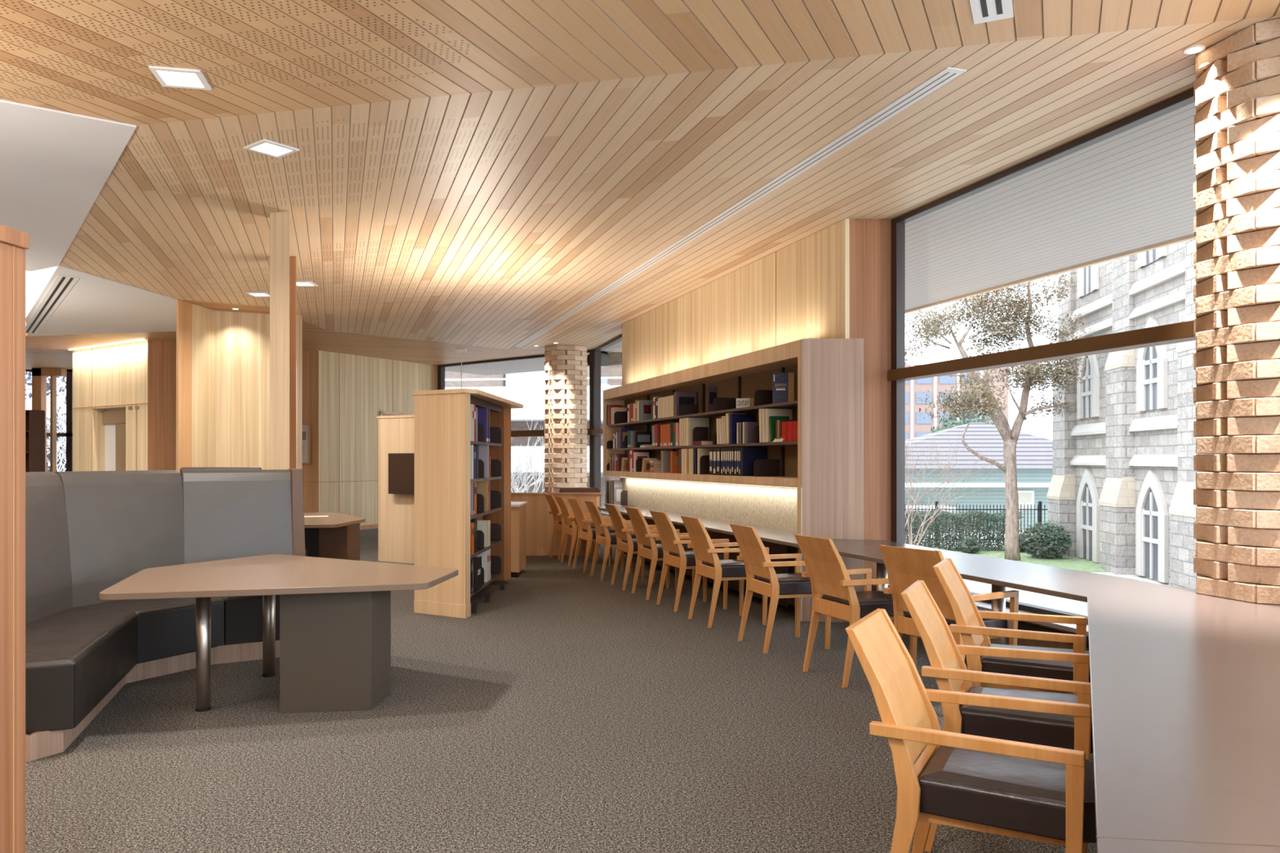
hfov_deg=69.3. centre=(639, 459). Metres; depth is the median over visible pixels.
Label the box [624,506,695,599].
armchair
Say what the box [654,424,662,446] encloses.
book
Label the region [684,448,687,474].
book
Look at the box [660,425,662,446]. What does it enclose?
book
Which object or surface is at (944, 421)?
tree
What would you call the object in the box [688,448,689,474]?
book
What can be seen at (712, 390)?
portfolio
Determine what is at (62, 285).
ceiling vent
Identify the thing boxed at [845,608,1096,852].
armchair
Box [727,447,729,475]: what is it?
ring binder
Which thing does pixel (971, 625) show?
armchair
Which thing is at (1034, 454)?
house
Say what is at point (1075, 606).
ground
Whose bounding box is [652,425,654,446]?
book
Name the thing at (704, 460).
divider
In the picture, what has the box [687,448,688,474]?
book
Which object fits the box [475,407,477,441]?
book
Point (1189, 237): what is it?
trim
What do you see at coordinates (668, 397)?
book
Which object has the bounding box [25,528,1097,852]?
floor
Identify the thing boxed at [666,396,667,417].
book
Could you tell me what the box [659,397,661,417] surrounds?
book
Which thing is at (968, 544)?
shrub
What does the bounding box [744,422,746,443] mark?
book
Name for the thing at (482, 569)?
divider
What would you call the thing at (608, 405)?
book
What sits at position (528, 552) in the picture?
baseboard
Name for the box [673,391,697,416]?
book
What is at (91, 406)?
trim
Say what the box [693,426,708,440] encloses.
divider
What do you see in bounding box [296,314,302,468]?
trim
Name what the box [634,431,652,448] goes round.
book
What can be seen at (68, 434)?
window
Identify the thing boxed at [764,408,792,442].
book
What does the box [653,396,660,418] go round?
book
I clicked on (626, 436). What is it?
divider
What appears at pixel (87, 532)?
bench
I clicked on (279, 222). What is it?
wooden post
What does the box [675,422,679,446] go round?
book
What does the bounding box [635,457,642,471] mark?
divider
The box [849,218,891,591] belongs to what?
column
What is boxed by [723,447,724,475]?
ring binder
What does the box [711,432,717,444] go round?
divider
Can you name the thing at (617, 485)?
book
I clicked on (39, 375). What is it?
window post trim
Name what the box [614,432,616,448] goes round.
book
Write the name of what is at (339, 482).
trim
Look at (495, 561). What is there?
divider
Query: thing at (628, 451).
book
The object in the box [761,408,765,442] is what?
book
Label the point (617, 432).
book
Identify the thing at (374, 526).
baseboard
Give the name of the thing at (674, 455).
book
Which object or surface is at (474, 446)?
book
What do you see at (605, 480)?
book
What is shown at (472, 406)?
book
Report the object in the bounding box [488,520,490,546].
book
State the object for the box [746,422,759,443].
book
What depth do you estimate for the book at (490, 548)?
9.77 m
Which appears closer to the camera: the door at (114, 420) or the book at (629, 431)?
the book at (629, 431)
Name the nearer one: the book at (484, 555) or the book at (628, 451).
the book at (484, 555)
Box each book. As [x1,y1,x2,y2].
[470,404,474,440]
[470,444,473,479]
[470,444,478,479]
[470,482,472,515]
[470,518,475,553]
[470,522,474,555]
[470,558,472,593]
[472,481,475,515]
[472,483,474,515]
[472,556,481,593]
[473,445,475,479]
[474,404,475,441]
[475,406,487,442]
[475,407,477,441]
[475,481,476,514]
[475,517,477,552]
[475,550,488,582]
[476,480,488,511]
[477,520,488,546]
[478,444,488,477]
[487,408,488,442]
[488,408,489,442]
[488,456,490,477]
[488,480,489,511]
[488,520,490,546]
[488,548,490,580]
[488,549,488,581]
[489,480,490,510]
[604,480,613,503]
[606,404,620,425]
[606,480,608,503]
[607,481,608,503]
[608,404,616,424]
[608,404,623,424]
[608,480,619,503]
[609,481,612,503]
[610,453,612,471]
[612,407,626,424]
[612,480,621,504]
[613,433,614,448]
[613,453,614,471]
[613,481,622,504]
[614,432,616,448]
[615,453,617,471]
[617,431,619,448]
[617,453,627,471]
[619,428,634,448]
[621,457,627,471]
[627,404,629,422]
[627,431,629,448]
[628,450,630,471]
[629,403,631,422]
[629,431,631,448]
[630,450,631,471]
[631,403,633,422]
[631,431,633,448]
[631,450,646,471]
[632,431,634,448]
[633,403,635,421]
[633,452,648,471]
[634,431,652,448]
[635,400,650,421]
[636,401,639,421]
[640,400,650,420]
[640,445,656,447]
[641,457,657,471]
[649,462,661,465]
[649,465,661,467]
[649,467,661,470]
[649,470,661,472]
[650,399,653,419]
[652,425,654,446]
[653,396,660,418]
[654,398,656,418]
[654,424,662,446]
[656,397,660,418]
[657,398,659,417]
[657,426,660,446]
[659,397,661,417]
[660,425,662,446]
[661,397,662,417]
[661,450,671,472]
[662,397,664,417]
[662,424,663,446]
[663,424,665,446]
[664,396,666,417]
[665,424,666,446]
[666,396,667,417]
[666,424,668,446]
[667,395,670,417]
[668,423,670,446]
[670,395,671,417]
[670,422,679,446]
[670,451,679,473]
[671,395,673,416]
[672,422,675,446]
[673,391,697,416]
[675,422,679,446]
[679,418,681,445]
[679,449,681,473]
[681,417,683,445]
[681,448,684,473]
[683,417,685,445]
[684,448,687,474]
[685,417,709,445]
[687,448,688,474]
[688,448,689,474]
[689,448,691,474]
[691,448,693,474]
[692,440,712,445]
[693,448,694,474]
[694,448,697,474]
[697,448,709,474]
[715,417,721,444]
[719,418,722,444]
[721,416,724,444]
[723,415,726,444]
[725,413,745,444]
[729,413,755,444]
[737,422,739,443]
[739,422,741,443]
[741,422,742,443]
[742,422,744,443]
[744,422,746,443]
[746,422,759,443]
[758,408,764,442]
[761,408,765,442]
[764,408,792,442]
[768,416,789,441]
[772,372,795,404]
[775,420,777,439]
[777,420,778,439]
[778,419,796,439]
[782,422,783,441]
[783,422,786,441]
[786,421,787,441]
[787,421,790,441]
[790,421,791,441]
[791,421,793,441]
[793,421,795,441]
[795,421,796,441]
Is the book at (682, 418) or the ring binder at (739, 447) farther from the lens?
the book at (682, 418)
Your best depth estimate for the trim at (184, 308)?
12.53 m
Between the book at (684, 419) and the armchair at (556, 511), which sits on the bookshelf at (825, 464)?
the book at (684, 419)
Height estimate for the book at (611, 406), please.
0.293 m
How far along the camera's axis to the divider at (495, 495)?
10.40 m
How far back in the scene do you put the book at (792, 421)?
8.54 m
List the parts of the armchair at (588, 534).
leg, backrest, rail, leg, arm, seat, arm, leg, leg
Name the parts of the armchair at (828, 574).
leg, backrest, rail, arm, leg, seat frame, arm, seat, leg, leg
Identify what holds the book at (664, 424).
on the bookshelf at (825, 464)
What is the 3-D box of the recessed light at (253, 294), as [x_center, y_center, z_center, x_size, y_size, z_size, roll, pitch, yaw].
[-4.930,-2.144,12.000,0.260,0.012,0.260,0,0,0]
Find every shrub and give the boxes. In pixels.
[957,536,982,553]
[1018,533,1033,551]
[1019,520,1072,559]
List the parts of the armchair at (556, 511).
leg, backrest, leg, rail, leg, leg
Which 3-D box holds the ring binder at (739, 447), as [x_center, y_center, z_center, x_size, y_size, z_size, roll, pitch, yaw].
[1.135,0.019,9.685,0.201,0.302,0.033,0,0,-18]
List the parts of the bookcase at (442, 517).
panel, shelf, shelf, shelf, shelf, shelf, panel, shelf, shelf, shelf, shelf, shelf, panel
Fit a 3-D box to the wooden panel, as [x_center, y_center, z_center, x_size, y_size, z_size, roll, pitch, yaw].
[-2.062,0.400,2.267,0.522,2.100,0.850,0,0,7]
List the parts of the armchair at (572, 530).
leg, backrest, leg, rail, arm, arm, seat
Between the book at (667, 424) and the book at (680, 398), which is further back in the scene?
the book at (667, 424)
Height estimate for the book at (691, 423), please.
0.335 m
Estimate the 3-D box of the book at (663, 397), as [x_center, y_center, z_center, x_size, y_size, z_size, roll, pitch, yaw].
[0.398,-0.671,11.919,0.200,0.263,0.058,0,0,-18]
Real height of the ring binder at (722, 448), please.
0.302 m
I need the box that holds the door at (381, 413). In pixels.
[379,411,412,416]
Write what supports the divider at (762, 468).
on the bookshelf at (825, 464)
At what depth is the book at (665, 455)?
11.92 m
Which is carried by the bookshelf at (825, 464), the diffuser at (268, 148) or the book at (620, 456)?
the book at (620, 456)
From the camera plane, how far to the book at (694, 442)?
10.71 m
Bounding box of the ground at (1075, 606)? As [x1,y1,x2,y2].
[905,528,1170,616]
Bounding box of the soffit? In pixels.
[444,351,622,375]
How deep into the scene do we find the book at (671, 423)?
11.61 m
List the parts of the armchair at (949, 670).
leg, backrest, leg, rail, arm, arm, seat, leg, leg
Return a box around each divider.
[476,493,484,512]
[477,423,484,442]
[477,530,484,549]
[478,459,484,478]
[481,567,484,585]
[489,426,501,444]
[490,459,501,476]
[490,490,501,507]
[490,523,501,541]
[490,555,501,573]
[606,440,613,448]
[606,462,609,471]
[613,411,626,423]
[620,490,627,505]
[624,435,627,448]
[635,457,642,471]
[679,404,697,415]
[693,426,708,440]
[699,455,709,474]
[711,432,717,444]
[712,397,736,411]
[751,459,779,476]
[752,390,772,406]
[752,425,759,443]
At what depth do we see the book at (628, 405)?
13.30 m
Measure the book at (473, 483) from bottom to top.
0.310 m
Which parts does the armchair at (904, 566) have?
arm, leg, backrest, rail, leg, seat frame, seat, arm, leg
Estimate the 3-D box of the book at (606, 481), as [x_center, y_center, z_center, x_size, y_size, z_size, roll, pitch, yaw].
[-0.445,0.526,15.001,0.200,0.363,0.030,0,0,-18]
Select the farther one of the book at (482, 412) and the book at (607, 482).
the book at (607, 482)
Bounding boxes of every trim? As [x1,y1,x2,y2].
[31,368,66,471]
[72,347,147,471]
[176,299,191,472]
[289,256,296,468]
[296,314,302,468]
[318,352,370,512]
[431,364,437,390]
[905,234,1195,313]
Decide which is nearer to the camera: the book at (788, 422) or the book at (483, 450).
the book at (788, 422)
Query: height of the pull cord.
1.200 m
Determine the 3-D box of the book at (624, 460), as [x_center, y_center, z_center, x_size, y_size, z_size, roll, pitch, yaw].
[-0.161,0.086,13.611,0.200,0.236,0.174,0,0,-18]
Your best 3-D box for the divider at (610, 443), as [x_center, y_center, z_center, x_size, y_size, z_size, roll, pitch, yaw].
[-0.437,-0.233,14.450,0.200,0.130,0.093,0,0,-18]
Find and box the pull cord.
[456,348,466,388]
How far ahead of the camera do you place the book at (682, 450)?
11.23 m
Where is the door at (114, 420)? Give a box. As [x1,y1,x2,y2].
[102,405,139,471]
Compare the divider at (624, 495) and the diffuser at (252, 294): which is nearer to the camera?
the diffuser at (252, 294)
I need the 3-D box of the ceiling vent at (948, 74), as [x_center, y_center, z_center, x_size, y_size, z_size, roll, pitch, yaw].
[-0.288,-2.146,11.307,0.129,0.008,13.093,0,0,-18]
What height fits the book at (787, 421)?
0.188 m
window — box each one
[25,369,72,471]
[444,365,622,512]
[591,334,622,516]
[874,88,1195,648]
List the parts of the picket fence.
post, post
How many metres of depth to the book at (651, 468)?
12.29 m
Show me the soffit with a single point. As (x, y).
(536, 364)
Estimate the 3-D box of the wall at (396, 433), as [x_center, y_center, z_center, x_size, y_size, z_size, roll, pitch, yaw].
[-2.889,0.412,13.007,1.770,2.075,0.480,0,0,31]
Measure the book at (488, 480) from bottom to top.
0.330 m
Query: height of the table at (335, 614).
0.740 m
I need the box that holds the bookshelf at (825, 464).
[603,337,863,622]
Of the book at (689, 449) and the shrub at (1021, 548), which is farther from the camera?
the shrub at (1021, 548)
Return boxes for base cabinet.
[511,502,527,577]
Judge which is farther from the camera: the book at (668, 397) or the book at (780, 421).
the book at (668, 397)
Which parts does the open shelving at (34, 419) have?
panel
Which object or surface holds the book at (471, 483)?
on the bookcase at (442, 517)
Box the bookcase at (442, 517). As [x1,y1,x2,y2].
[413,388,523,618]
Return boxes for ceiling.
[0,0,1279,369]
[25,267,48,325]
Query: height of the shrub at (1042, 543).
1.287 m
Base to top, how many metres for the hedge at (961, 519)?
1.495 m
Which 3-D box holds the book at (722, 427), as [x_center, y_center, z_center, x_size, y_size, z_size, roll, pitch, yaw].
[0.995,-0.324,10.110,0.200,0.305,0.068,0,0,-18]
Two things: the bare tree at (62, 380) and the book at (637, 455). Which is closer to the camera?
the book at (637, 455)
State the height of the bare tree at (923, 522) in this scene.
4.256 m
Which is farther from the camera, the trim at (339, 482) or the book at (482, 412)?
the trim at (339, 482)
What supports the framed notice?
attached to the wall at (309, 357)
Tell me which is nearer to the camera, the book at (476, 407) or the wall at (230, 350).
the book at (476, 407)
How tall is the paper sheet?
0.002 m
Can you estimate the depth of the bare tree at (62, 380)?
26.72 m
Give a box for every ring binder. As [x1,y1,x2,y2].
[709,448,712,475]
[712,448,716,475]
[716,447,720,475]
[720,447,723,475]
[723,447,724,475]
[724,447,727,475]
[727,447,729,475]
[729,447,731,475]
[731,447,734,475]
[734,447,736,475]
[736,447,738,475]
[738,447,740,475]
[740,447,766,475]
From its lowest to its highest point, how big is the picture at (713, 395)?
0.140 m
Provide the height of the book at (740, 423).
0.219 m
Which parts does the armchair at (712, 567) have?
leg, backrest, rail, leg, arm, seat, seat frame, arm, leg, leg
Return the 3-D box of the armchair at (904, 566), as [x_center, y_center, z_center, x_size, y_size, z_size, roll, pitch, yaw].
[1.822,0.978,5.493,0.704,0.945,0.558,0,0,-34]
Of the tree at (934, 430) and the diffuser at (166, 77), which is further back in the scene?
the tree at (934, 430)
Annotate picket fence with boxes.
[905,501,1047,545]
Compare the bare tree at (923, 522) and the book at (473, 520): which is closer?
the book at (473, 520)
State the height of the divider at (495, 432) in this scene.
0.190 m
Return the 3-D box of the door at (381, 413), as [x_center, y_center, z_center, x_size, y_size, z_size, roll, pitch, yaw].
[-5.263,0.210,19.986,0.030,2.480,0.950,0,0,30]
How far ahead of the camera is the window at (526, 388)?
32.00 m
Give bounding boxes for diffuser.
[157,70,203,86]
[252,142,290,155]
[252,293,267,295]
[296,282,313,285]
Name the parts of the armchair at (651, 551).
leg, backrest, rail, leg, arm, arm, seat, leg, leg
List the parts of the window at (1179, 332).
sill, rail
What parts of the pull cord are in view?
cord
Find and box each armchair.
[544,493,595,560]
[555,495,608,566]
[567,497,625,573]
[584,500,644,580]
[604,503,670,590]
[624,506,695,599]
[648,510,729,612]
[680,515,768,628]
[729,523,831,653]
[794,533,917,688]
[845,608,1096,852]
[879,545,1018,688]
[900,580,1093,852]
[933,558,1089,694]
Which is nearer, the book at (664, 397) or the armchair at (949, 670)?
the armchair at (949, 670)
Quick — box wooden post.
[269,211,289,469]
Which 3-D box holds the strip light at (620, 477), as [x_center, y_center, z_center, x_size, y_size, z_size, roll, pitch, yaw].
[0.690,0.263,11.450,0.060,0.023,6.255,0,0,-18]
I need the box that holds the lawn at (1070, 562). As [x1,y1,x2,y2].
[934,546,1108,572]
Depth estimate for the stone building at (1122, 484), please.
25.33 m
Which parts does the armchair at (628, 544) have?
leg, backrest, rail, leg, arm, arm, seat, leg, leg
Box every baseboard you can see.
[360,524,377,529]
[525,549,591,555]
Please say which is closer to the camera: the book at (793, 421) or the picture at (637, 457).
the book at (793, 421)
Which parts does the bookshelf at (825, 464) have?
shelf, shelf, shelf, shelf, shelf, shelf, shelf, frame, shelf, panel, shelf, shelf, shelf, shelf, panel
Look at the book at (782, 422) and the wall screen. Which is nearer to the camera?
the book at (782, 422)
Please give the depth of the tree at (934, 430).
55.95 m
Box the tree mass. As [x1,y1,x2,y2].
[25,372,66,471]
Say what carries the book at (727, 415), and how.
on the bookshelf at (825, 464)
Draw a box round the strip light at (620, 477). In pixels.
[620,476,797,488]
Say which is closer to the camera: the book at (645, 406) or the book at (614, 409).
the book at (645, 406)
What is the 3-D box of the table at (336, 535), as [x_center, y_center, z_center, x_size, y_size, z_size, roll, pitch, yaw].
[-4.148,1.080,11.296,1.692,0.740,2.376,0,0,0]
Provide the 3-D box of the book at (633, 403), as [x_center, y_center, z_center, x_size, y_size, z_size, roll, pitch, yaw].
[0.012,-0.667,13.089,0.200,0.254,0.076,0,0,-18]
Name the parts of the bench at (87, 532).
backrest, seat, seat, backrest, seat, backrest, seat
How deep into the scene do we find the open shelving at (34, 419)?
19.96 m
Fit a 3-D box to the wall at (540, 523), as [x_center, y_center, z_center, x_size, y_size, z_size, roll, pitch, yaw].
[-2.010,0.990,14.100,2.783,0.920,0.200,0,0,-1]
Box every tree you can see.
[25,377,66,471]
[46,379,66,463]
[511,415,544,492]
[511,437,603,492]
[905,272,1093,560]
[905,426,1016,546]
[924,424,959,435]
[934,409,994,430]
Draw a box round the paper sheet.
[304,515,328,517]
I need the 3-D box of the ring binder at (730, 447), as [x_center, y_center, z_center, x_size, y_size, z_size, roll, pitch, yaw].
[1.060,0.019,9.910,0.201,0.302,0.049,0,0,-18]
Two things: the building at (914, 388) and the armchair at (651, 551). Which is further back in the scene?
the building at (914, 388)
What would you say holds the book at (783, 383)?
on the bookshelf at (825, 464)
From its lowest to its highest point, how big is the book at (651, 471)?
0.034 m
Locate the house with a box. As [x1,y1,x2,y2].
[905,422,1053,530]
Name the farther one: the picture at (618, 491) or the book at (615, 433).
the picture at (618, 491)
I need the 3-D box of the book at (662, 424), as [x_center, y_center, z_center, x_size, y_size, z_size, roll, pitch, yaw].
[0.388,-0.309,11.951,0.200,0.282,0.059,0,0,-18]
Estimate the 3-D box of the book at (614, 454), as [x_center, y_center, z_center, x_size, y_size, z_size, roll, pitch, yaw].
[-0.305,0.044,14.048,0.201,0.252,0.058,0,0,-18]
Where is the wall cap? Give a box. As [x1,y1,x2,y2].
[511,492,602,494]
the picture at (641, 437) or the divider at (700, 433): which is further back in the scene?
the picture at (641, 437)
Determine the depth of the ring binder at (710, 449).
10.39 m
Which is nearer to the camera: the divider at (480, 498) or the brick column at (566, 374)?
the divider at (480, 498)
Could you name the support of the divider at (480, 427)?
on the bookcase at (442, 517)
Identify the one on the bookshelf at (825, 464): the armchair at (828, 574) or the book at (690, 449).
the book at (690, 449)
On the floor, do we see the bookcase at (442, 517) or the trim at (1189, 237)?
the bookcase at (442, 517)
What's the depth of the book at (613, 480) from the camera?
14.82 m
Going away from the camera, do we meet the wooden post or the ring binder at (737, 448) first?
the wooden post
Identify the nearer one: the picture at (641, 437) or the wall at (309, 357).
the picture at (641, 437)
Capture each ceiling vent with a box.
[25,274,79,333]
[515,66,966,346]
[969,0,1013,24]
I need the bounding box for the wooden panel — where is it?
[0,224,29,852]
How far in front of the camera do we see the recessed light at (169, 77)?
5.19 m
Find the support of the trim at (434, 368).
attached to the wall at (369, 386)
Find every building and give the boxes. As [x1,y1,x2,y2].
[905,364,1008,439]
[1046,238,1224,589]
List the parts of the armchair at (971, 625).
leg, backrest, leg, arm, seat frame, arm, seat, leg, leg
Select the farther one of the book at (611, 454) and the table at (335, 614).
the book at (611, 454)
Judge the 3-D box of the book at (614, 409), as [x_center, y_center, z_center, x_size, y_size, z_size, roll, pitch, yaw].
[-0.311,-0.666,14.065,0.201,0.253,0.082,0,0,-18]
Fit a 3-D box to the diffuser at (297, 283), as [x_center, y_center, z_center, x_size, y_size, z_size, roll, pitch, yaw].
[-4.100,-2.147,11.280,0.200,0.004,0.200,0,0,0]
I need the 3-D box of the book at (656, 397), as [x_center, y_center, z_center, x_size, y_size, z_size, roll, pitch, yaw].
[0.316,-0.676,12.166,0.201,0.272,0.056,0,0,-18]
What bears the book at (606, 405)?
on the bookshelf at (825, 464)
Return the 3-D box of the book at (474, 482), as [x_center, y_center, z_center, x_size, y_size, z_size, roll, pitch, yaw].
[-1.711,0.372,8.988,0.221,0.330,0.064,0,0,1]
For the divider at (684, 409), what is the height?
0.140 m
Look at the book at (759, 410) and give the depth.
9.18 m
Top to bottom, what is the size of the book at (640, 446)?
0.022 m
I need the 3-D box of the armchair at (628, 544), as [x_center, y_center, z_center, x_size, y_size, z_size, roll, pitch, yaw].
[-0.018,0.978,10.577,0.704,0.945,0.558,0,0,-17]
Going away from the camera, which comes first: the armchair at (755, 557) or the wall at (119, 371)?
the armchair at (755, 557)
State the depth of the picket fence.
33.99 m
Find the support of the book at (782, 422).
on the bookshelf at (825, 464)
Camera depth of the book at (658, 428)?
12.05 m
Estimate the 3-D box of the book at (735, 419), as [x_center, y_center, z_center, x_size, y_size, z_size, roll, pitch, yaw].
[1.096,-0.329,9.916,0.270,0.321,0.063,0,0,-18]
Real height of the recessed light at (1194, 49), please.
0.010 m
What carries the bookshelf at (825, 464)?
on the floor
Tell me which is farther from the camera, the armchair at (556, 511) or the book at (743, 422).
the armchair at (556, 511)
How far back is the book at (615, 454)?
13.88 m
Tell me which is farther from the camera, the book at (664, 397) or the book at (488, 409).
the book at (664, 397)
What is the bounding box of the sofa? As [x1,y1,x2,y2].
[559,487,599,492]
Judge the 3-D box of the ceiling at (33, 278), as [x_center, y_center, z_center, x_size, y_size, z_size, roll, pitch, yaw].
[-11.210,-2.970,12.849,9.680,1.360,8.799,0,0,0]
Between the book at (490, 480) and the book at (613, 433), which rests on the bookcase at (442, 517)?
the book at (490, 480)
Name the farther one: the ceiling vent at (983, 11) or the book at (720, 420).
the book at (720, 420)
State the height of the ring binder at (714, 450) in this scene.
0.302 m
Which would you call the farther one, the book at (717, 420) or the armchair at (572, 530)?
the armchair at (572, 530)
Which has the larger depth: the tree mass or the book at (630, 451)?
the tree mass
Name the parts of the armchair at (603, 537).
leg, backrest, rail, leg, arm, arm, seat, leg, leg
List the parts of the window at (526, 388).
pane, rail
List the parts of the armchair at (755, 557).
leg, backrest, rail, leg, arm, seat, arm, seat frame, leg, leg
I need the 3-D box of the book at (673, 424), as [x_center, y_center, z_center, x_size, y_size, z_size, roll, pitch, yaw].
[0.519,-0.315,11.551,0.201,0.295,0.082,0,0,-18]
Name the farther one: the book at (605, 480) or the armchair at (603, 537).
the book at (605, 480)
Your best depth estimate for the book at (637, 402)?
12.89 m
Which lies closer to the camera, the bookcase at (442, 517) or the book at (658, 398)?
the bookcase at (442, 517)
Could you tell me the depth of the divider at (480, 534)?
9.40 m
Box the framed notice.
[302,423,310,464]
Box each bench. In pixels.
[25,468,305,761]
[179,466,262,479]
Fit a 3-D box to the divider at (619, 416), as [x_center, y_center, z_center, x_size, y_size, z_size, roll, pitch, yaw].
[-0.309,-0.635,14.061,0.200,0.190,0.093,0,0,-18]
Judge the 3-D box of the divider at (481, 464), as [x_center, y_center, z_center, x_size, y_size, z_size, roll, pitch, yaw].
[-1.705,0.091,9.359,0.240,0.190,0.093,0,0,1]
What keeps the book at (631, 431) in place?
on the bookshelf at (825, 464)
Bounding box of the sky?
[1020,407,1053,439]
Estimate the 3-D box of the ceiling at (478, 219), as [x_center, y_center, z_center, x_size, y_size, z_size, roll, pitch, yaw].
[-8.839,-2.214,9.954,22.171,0.152,34.148,0,0,-18]
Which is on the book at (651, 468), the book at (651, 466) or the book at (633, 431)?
the book at (651, 466)
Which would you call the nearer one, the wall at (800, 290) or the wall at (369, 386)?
the wall at (800, 290)
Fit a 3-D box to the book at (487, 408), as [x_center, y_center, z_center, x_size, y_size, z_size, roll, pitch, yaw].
[-1.709,-0.362,9.665,0.241,0.369,0.069,0,0,1]
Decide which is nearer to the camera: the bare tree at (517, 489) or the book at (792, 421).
the book at (792, 421)
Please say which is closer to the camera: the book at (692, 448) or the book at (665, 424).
the book at (692, 448)
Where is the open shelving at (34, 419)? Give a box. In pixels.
[25,409,44,471]
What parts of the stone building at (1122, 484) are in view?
pane, pane, pane, pane, pane, pane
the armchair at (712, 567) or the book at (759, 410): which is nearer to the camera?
the armchair at (712, 567)
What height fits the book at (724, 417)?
0.303 m
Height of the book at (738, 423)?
0.216 m
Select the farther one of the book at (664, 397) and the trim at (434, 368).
the trim at (434, 368)
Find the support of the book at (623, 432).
on the bookshelf at (825, 464)
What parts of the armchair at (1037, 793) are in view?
leg, backrest, leg, rail, arm, seat frame, seat, arm, leg, leg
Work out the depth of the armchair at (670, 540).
8.96 m
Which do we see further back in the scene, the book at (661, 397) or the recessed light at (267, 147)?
the book at (661, 397)
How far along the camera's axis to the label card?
8.79 m
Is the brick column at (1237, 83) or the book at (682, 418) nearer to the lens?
the brick column at (1237, 83)
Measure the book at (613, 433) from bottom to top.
0.227 m
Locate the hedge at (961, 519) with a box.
[905,509,1023,551]
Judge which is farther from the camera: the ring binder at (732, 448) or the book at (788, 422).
the ring binder at (732, 448)
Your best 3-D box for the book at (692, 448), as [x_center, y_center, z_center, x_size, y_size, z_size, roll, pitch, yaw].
[0.714,0.019,10.963,0.200,0.302,0.042,0,0,-18]
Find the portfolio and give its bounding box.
[707,386,716,412]
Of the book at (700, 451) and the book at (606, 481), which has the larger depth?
the book at (606, 481)
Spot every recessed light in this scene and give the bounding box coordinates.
[68,338,144,350]
[148,65,211,90]
[244,138,299,158]
[245,292,269,296]
[296,281,318,286]
[1183,44,1205,54]
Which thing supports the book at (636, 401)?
on the bookshelf at (825, 464)
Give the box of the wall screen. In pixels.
[388,453,414,494]
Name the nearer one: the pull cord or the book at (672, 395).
the book at (672, 395)
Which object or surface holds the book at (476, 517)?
on the bookcase at (442, 517)
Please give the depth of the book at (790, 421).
8.57 m
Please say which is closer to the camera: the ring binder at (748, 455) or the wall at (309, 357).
the ring binder at (748, 455)
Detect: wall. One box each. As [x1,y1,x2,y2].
[72,339,147,471]
[147,339,176,470]
[191,303,269,469]
[302,350,318,512]
[318,350,431,525]
[376,414,414,564]
[511,494,599,554]
[622,218,849,606]
[891,619,1088,651]
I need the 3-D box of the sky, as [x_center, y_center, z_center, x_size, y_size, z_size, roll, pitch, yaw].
[24.350,-0.100,54.850,7.300,6.500,6.300,0,0,0]
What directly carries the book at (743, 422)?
on the bookshelf at (825, 464)
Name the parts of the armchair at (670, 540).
leg, backrest, rail, arm, leg, seat frame, seat, arm, leg, leg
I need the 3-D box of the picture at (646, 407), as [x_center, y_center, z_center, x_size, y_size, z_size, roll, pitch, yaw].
[0.125,-0.693,12.747,0.152,0.120,0.001,0,0,-18]
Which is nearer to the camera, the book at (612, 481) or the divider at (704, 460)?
the divider at (704, 460)
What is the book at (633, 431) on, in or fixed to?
on the bookshelf at (825, 464)
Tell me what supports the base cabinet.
on the floor
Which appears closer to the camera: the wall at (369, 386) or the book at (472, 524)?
the book at (472, 524)
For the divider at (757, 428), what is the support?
on the bookshelf at (825, 464)
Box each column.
[544,345,587,492]
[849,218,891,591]
[1193,17,1279,604]
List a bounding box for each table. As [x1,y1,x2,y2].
[98,554,457,713]
[304,512,365,560]
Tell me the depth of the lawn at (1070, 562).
28.44 m
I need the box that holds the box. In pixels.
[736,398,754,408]
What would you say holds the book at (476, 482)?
on the bookcase at (442, 517)
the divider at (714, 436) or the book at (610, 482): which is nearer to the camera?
the divider at (714, 436)
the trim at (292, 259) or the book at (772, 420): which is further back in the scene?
the trim at (292, 259)
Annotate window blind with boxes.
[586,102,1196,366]
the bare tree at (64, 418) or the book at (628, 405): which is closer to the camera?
the book at (628, 405)
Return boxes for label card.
[772,436,784,442]
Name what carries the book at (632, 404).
on the bookshelf at (825, 464)
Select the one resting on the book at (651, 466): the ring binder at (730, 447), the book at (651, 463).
the book at (651, 463)
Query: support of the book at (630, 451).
on the bookshelf at (825, 464)
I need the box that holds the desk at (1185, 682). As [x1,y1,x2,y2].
[597,506,1279,852]

